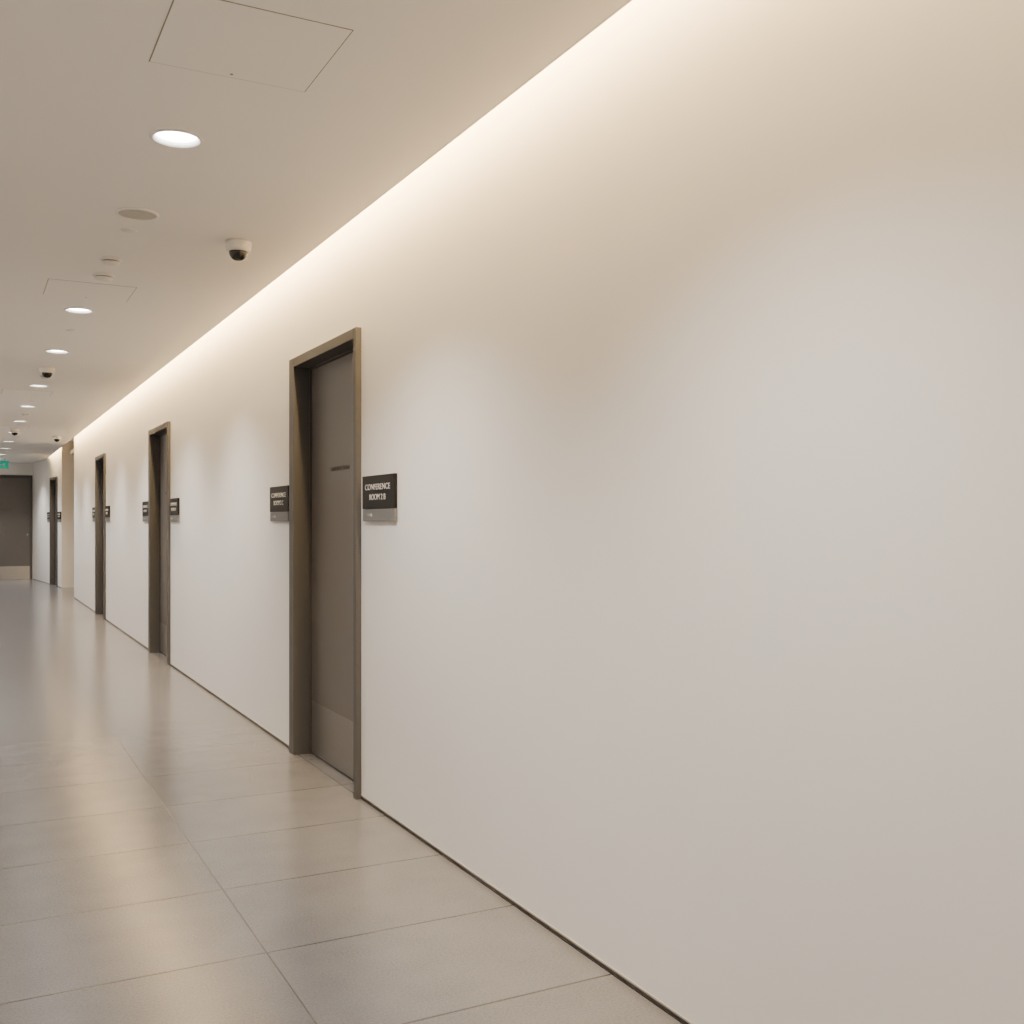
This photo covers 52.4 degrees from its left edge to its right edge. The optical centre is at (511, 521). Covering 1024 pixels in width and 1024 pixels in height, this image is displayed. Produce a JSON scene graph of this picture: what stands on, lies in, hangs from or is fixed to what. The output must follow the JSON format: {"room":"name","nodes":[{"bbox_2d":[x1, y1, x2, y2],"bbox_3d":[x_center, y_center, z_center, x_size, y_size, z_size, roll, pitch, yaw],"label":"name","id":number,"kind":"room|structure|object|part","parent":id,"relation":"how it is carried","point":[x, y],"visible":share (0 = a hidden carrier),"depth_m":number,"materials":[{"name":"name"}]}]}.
{"room":"office corridor","nodes":[
{"label":"office corridor","id":0,"kind":"room"},
{"bbox_2d":[0,463,32,578],"bbox_3d":[-12.873,-0.160,24.950,4.000,3.120,0.150,0,0,-28],"label":"wall","id":1,"kind":"structure","parent":0,"point":[14,468],"depth_m":25.36,"materials":[{"name":"paint"}]},
{"bbox_2d":[0,478,29,566],"bbox_3d":[-12.347,0.155,25.258,1.179,2.473,0.045,0,0,-28],"label":"leaf","id":2,"kind":"object","parent":1,"relation":"attached to","point":[14,492],"visible":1,"depth_m":25.35,"materials":[{"name":"laminate"}]},
{"bbox_2d":[0,566,29,578],"bbox_3d":[-12.337,1.234,25.237,1.147,0.308,0.003,0,0,-28],"label":"kick plate","id":3,"kind":"object","parent":2,"relation":"attached to","point":[6,572],"visible":1,"depth_m":25.36,"materials":[{"name":"metal"}]},
{"bbox_2d":[0,475,31,578],"bbox_3d":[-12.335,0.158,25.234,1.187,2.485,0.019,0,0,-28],"label":"door frame","id":4,"kind":"object","parent":1,"relation":"attached to","point":[0,477],"visible":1,"depth_m":25.50,"materials":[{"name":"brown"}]},
{"bbox_2d":[33,447,61,586],"bbox_3d":[-10.568,-0.168,23.829,0.180,3.104,4.020,0,0,-33],"label":"wall","id":5,"kind":"structure","parent":0,"point":[50,467],"depth_m":24.02,"materials":[{"name":"paint"}]},
{"bbox_2d":[49,476,57,586],"bbox_3d":[-10.044,0.207,22.906,0.130,2.385,0.900,0,0,-33],"label":"frame","id":6,"kind":"object","parent":5,"relation":"attached to","point":[51,480],"visible":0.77,"depth_m":23.20,"materials":[{"name":"brown metal"}]},
{"bbox_2d":[55,481,55,569],"bbox_3d":[-9.976,0.233,22.924,0.045,2.318,0.774,0,0,-33],"label":"leaf","id":7,"kind":"object","parent":6,"relation":"attached to","point":[55,481],"visible":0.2,"depth_m":23.23,"materials":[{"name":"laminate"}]},
{"bbox_2d":[57,512,60,521],"bbox_3d":[-9.695,-0.111,22.274,0.022,0.222,0.380,0,0,-33],"label":"wall sign","id":8,"kind":"object","parent":5,"relation":"attached to","point":[58,513],"visible":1,"depth_m":22.25,"materials":[{"name":"black"}]},
{"bbox_2d":[64,441,73,587],"bbox_3d":[-8.560,-0.160,22.726,2.330,3.120,0.200,0,0,-28],"label":"wall","id":9,"kind":"structure","parent":0,"point":[68,458],"depth_m":22.15,"materials":[{"name":"beige paint"}]},
{"bbox_2d":[62,446,63,587],"bbox_3d":[-9.477,-0.160,22.138,0.200,3.120,0.005,0,0,-32],"label":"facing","id":10,"kind":"object","parent":9,"relation":"attached to","point":[62,446],"visible":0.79,"depth_m":22.10,"materials":[{"name":"beige paint"}]},
{"bbox_2d":[0,0,628,462],"bbox_3d":[-5.676,-1.490,10.940,3.120,0.100,31.350,0,0,-28],"label":"ceiling","id":11,"kind":"structure","parent":0,"point":[279,170],"depth_m":4.10,"materials":[{"name":"paint"}]},
{"bbox_2d":[0,461,8,468],"bbox_3d":[-11.455,-1.320,23.238,0.380,0.240,0.042,0,0,-28],"label":"exit sign","id":12,"kind":"object","parent":11,"relation":"hanging from","point":[3,464],"visible":1,"depth_m":23.27,"materials":[{"name":"teal plastic"}]},
{"bbox_2d":[10,429,18,435],"bbox_3d":[-7.728,-1.391,16.160,0.134,0.098,0.134,0,0,-28],"label":"security camera","id":13,"kind":"object","parent":11,"relation":"attached to","point":[14,432],"visible":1,"depth_m":16.12,"materials":[{"name":"white plastic"}]},
{"bbox_2d":[29,384,48,386],"bbox_3d":[-4.999,-1.452,10.985,0.194,0.036,0.194,0,0,-28],"label":"recessed light","id":14,"kind":"object","parent":11,"relation":"in","point":[32,385],"visible":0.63,"depth_m":11.03,"materials":[{"name":"white plastic"}]},
{"bbox_2d":[39,367,54,377],"bbox_3d":[-4.334,-1.391,9.697,0.134,0.098,0.134,0,0,-28],"label":"security camera","id":15,"kind":"object","parent":11,"relation":"attached to","point":[47,372],"visible":1,"depth_m":9.66,"materials":[{"name":"white plastic"}]},
{"bbox_2d":[44,349,68,353],"bbox_3d":[-3.837,-1.452,8.772,0.194,0.036,0.194,0,0,-28],"label":"recessed light","id":16,"kind":"object","parent":11,"relation":"in","point":[55,351],"visible":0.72,"depth_m":8.81,"materials":[{"name":"white plastic"}]},
{"bbox_2d":[53,436,60,441],"bbox_3d":[-7.637,-1.391,17.450,0.134,0.098,0.134,0,0,-28],"label":"security camera","id":17,"kind":"object","parent":11,"relation":"attached to","point":[56,438],"visible":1,"depth_m":17.41,"materials":[{"name":"white plastic"}]},
{"bbox_2d":[63,307,93,313],"bbox_3d":[-2.945,-1.452,7.072,0.194,0.036,0.194,0,0,-28],"label":"recessed light","id":18,"kind":"object","parent":11,"relation":"in","point":[77,310],"visible":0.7,"depth_m":7.11,"materials":[{"name":"white plastic"}]},
{"bbox_2d":[44,279,135,301],"bbox_3d":[-2.633,-1.439,6.478,0.492,0.002,0.472,0,0,-28],"label":"hatch","id":19,"kind":"object","parent":11,"relation":"attached to","point":[54,287],"visible":1,"depth_m":6.46,"materials":[{"name":"paint"}]},
{"bbox_2d":[43,279,136,301],"bbox_3d":[-2.633,-1.440,6.478,0.500,0.001,0.480,0,0,-28],"label":"gap","id":20,"kind":"object","parent":11,"relation":"attached to","point":[48,279],"visible":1,"depth_m":6.31,"materials":[{"name":"grey"}]},
{"bbox_2d":[92,272,114,281],"bbox_3d":[-2.379,-1.423,6.059,0.121,0.035,0.121,0,0,-28],"label":"smoke detector","id":21,"kind":"object","parent":11,"relation":"attached to","point":[100,276],"visible":1,"depth_m":6.02,"materials":[{"name":"white plastic"}]},
{"bbox_2d":[100,256,120,265],"bbox_3d":[-2.197,-1.423,5.691,0.110,0.035,0.110,0,0,-28],"label":"smoke detector","id":22,"kind":"object","parent":11,"relation":"attached to","point":[106,260],"visible":1,"depth_m":5.66,"materials":[{"name":"white plastic"}]},
{"bbox_2d":[120,228,136,232],"bbox_3d":[-1.891,-1.437,5.129,0.076,0.006,0.076,0,0,-28],"label":"sprinkler cover","id":23,"kind":"object","parent":11,"relation":"attached to","point":[126,230],"visible":1,"depth_m":5.12,"materials":[{"name":"white plastic"}]},
{"bbox_2d":[115,207,158,220],"bbox_3d":[-1.749,-1.436,4.853,0.196,0.008,0.196,0,0,-28],"label":"ceiling speaker","id":24,"kind":"object","parent":11,"relation":"attached to","point":[133,213],"depth_m":4.84},
{"bbox_2d":[149,128,203,148],"bbox_3d":[-1.258,-1.452,3.902,0.194,0.036,0.194,0,0,-28],"label":"recessed light","id":25,"kind":"object","parent":11,"relation":"in","point":[168,137],"visible":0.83,"depth_m":3.93,"materials":[{"name":"white plastic"}]},
{"bbox_2d":[225,239,251,260],"bbox_3d":[-1.408,-1.391,5.349,0.134,0.098,0.134,0,0,-28],"label":"security camera","id":26,"kind":"object","parent":11,"relation":"attached to","point":[238,249],"visible":1,"depth_m":5.31,"materials":[{"name":"white plastic"}]},
{"bbox_2d":[150,0,351,91],"bbox_3d":[-0.799,-1.439,3.147,0.492,0.002,0.487,0,0,-28],"label":"hatch","id":27,"kind":"object","parent":11,"relation":"attached to","point":[218,37],"visible":1,"depth_m":3.12,"materials":[{"name":"paint"}]},
{"bbox_2d":[149,0,353,91],"bbox_3d":[-0.799,-1.440,3.147,0.500,0.001,0.495,0,0,-28],"label":"gap","id":28,"kind":"object","parent":11,"relation":"attached to","point":[173,0],"visible":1,"depth_m":3.03,"materials":[{"name":"grey"}]},
{"bbox_2d":[49,0,631,456],"bbox_3d":[-4.326,-1.490,11.734,0.008,0.101,31.200,0,0,-28],"label":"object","id":29,"kind":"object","parent":11,"relation":"attached to","point":[629,1],"depth_m":4.03,"materials":[{"name":"white plastic"}]},
{"bbox_2d":[0,579,684,1023],"bbox_3d":[-4.657,1.460,11.560,6.100,0.120,31.500,0,0,-28],"label":"floor","id":30,"kind":"structure","parent":0,"point":[166,858],"depth_m":4.06,"materials":[{"name":"tile"}]},
{"bbox_2d":[74,0,1023,1023],"bbox_3d":[-2.435,-0.168,8.661,0.200,3.104,24.000,0,0,-28],"label":"wall","id":31,"kind":"structure","parent":0,"point":[692,365],"depth_m":2.87,"materials":[{"name":"paint"}]},
{"bbox_2d":[92,507,94,521],"bbox_3d":[-6.473,-0.115,16.113,0.022,0.222,0.430,0,0,-28],"label":"wall sign","id":32,"kind":"object","parent":31,"relation":"attached to","point":[93,508],"visible":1,"depth_m":16.12,"materials":[{"name":"black"}]},
{"bbox_2d":[95,453,105,619],"bbox_3d":[-6.037,0.207,15.382,0.130,2.385,1.150,0,0,-28],"label":"frame","id":33,"kind":"object","parent":31,"relation":"attached to","point":[98,460],"visible":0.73,"depth_m":15.78,"materials":[{"name":"brown metal"}]},
{"bbox_2d":[102,461,102,613],"bbox_3d":[-5.987,0.235,15.373,0.019,2.330,1.012,0,0,-28],"label":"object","id":34,"kind":"object","parent":31,"relation":"attached to","point":[102,461],"visible":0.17,"depth_m":15.81,"materials":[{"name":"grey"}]},
{"bbox_2d":[105,506,109,521],"bbox_3d":[-5.678,-0.115,14.599,0.022,0.222,0.430,0,0,-28],"label":"wall sign","id":35,"kind":"object","parent":31,"relation":"attached to","point":[107,508],"visible":1,"depth_m":14.53,"materials":[{"name":"black plastic"}]},
{"bbox_2d":[142,501,147,521],"bbox_3d":[-4.037,-0.115,11.473,0.022,0.222,0.430,0,0,-28],"label":"wall sign","id":36,"kind":"object","parent":31,"relation":"attached to","point":[144,504],"visible":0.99,"depth_m":11.46,"materials":[{"name":"black plastic"}]},
{"bbox_3d":[-4.036,-0.033,11.474,0.016,0.059,0.430,0,0,-28],"label":"slot plate","id":37,"kind":"part","parent":36,"relation":"part of","materials":[{"name":"grey metal"}]},
{"bbox_2d":[148,421,170,664],"bbox_3d":[-3.587,0.207,10.716,0.130,2.385,1.210,0,0,-28],"label":"frame","id":38,"kind":"object","parent":31,"relation":"attached to","point":[153,434],"visible":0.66,"depth_m":11.14,"materials":[{"name":"brown metal"}]},
{"bbox_2d":[159,432,166,651],"bbox_3d":[-3.537,0.235,10.707,0.019,2.330,1.072,0,0,-28],"label":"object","id":39,"kind":"object","parent":31,"relation":"attached to","point":[166,432],"visible":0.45,"depth_m":11.17,"materials":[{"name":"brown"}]},
{"bbox_2d":[160,434,166,625],"bbox_3d":[-3.513,0.233,10.720,0.045,2.318,1.064,0,0,-28],"label":"leaf","id":40,"kind":"object","parent":31,"relation":"attached to","point":[163,439],"visible":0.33,"depth_m":11.00,"materials":[{"name":"laminate"}]},
{"bbox_2d":[160,623,166,654],"bbox_3d":[-3.533,1.234,10.709,0.003,0.308,1.032,0,0,-28],"label":"kick plate","id":41,"kind":"object","parent":40,"relation":"attached to","point":[163,628],"visible":0.36,"depth_m":10.99,"materials":[{"name":"metal"}]},
{"bbox_2d":[170,498,179,521],"bbox_3d":[-3.214,-0.115,9.906,0.022,0.222,0.430,0,0,-28],"label":"wall sign","id":42,"kind":"object","parent":31,"relation":"attached to","point":[174,502],"visible":1,"depth_m":9.82,"materials":[{"name":"black plastic"}]},
{"bbox_3d":[-3.213,-0.033,9.907,0.016,0.059,0.430,0,0,-28],"label":"slot plate","id":43,"kind":"part","parent":42,"relation":"part of","materials":[{"name":"grey"}]},
{"bbox_2d":[270,485,288,520],"bbox_3d":[-1.469,-0.115,6.582,0.022,0.222,0.430,0,0,-28],"label":"wall sign","id":44,"kind":"object","parent":31,"relation":"attached to","point":[279,495],"visible":0.98,"depth_m":6.56,"materials":[{"name":"black"}]},
{"bbox_3d":[-1.468,-0.033,6.582,0.016,0.059,0.430,0,0,-28],"label":"slot plate","id":45,"kind":"part","parent":44,"relation":"part of","materials":[{"name":"grey metal"}]},
{"bbox_2d":[289,327,361,798],"bbox_3d":[-1.015,0.207,5.817,0.130,2.385,1.225,0,0,-28],"label":"frame","id":46,"kind":"object","parent":31,"relation":"attached to","point":[299,366],"visible":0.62,"depth_m":6.25,"materials":[{"name":"brown metal"}]},
{"bbox_2d":[309,349,352,753],"bbox_3d":[-0.965,0.235,5.809,0.019,2.330,1.087,0,0,-28],"label":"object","id":47,"kind":"object","parent":31,"relation":"attached to","point":[351,350],"visible":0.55,"depth_m":6.28,"materials":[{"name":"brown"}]},
{"bbox_2d":[312,352,352,778],"bbox_3d":[-0.941,0.233,5.821,0.045,2.318,1.079,0,0,-28],"label":"leaf","id":48,"kind":"object","parent":31,"relation":"attached to","point":[332,382],"visible":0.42,"depth_m":5.93,"materials":[{"name":"laminate"}]},
{"bbox_2d":[312,701,352,778],"bbox_3d":[-0.962,1.234,5.810,0.003,0.308,1.047,0,0,-28],"label":"kick plate","id":49,"kind":"object","parent":48,"relation":"attached to","point":[332,733],"visible":0.64,"depth_m":5.91,"materials":[{"name":"metal"}]},
{"bbox_2d":[331,465,348,470],"bbox_3d":[-0.962,-0.301,5.811,0.002,0.024,0.325,0,0,-28],"label":"lettering","id":50,"kind":"object","parent":48,"relation":"attached to","point":[347,466],"visible":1,"depth_m":5.80,"materials":[{"name":"grey"}]},
{"bbox_2d":[362,473,396,520],"bbox_3d":[-0.639,-0.115,5.001,0.022,0.222,0.430,0,0,-28],"label":"wall sign","id":51,"kind":"object","parent":31,"relation":"attached to","point":[379,492],"visible":1,"depth_m":4.96,"materials":[{"name":"black"}]},
{"bbox_3d":[-0.638,-0.033,5.002,0.016,0.059,0.430,0,0,-28],"label":"slot plate","id":52,"kind":"part","parent":51,"relation":"part of","materials":[{"name":"grey metal"}]},
{"bbox_2d":[74,597,693,1023],"bbox_3d":[-2.499,1.392,8.627,0.044,0.016,24.000,0,0,-28],"label":"baseboard","id":53,"kind":"structure","parent":31,"relation":"attached to","point":[429,844],"depth_m":3.82,"materials":[{"name":"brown metal"}]}
]}

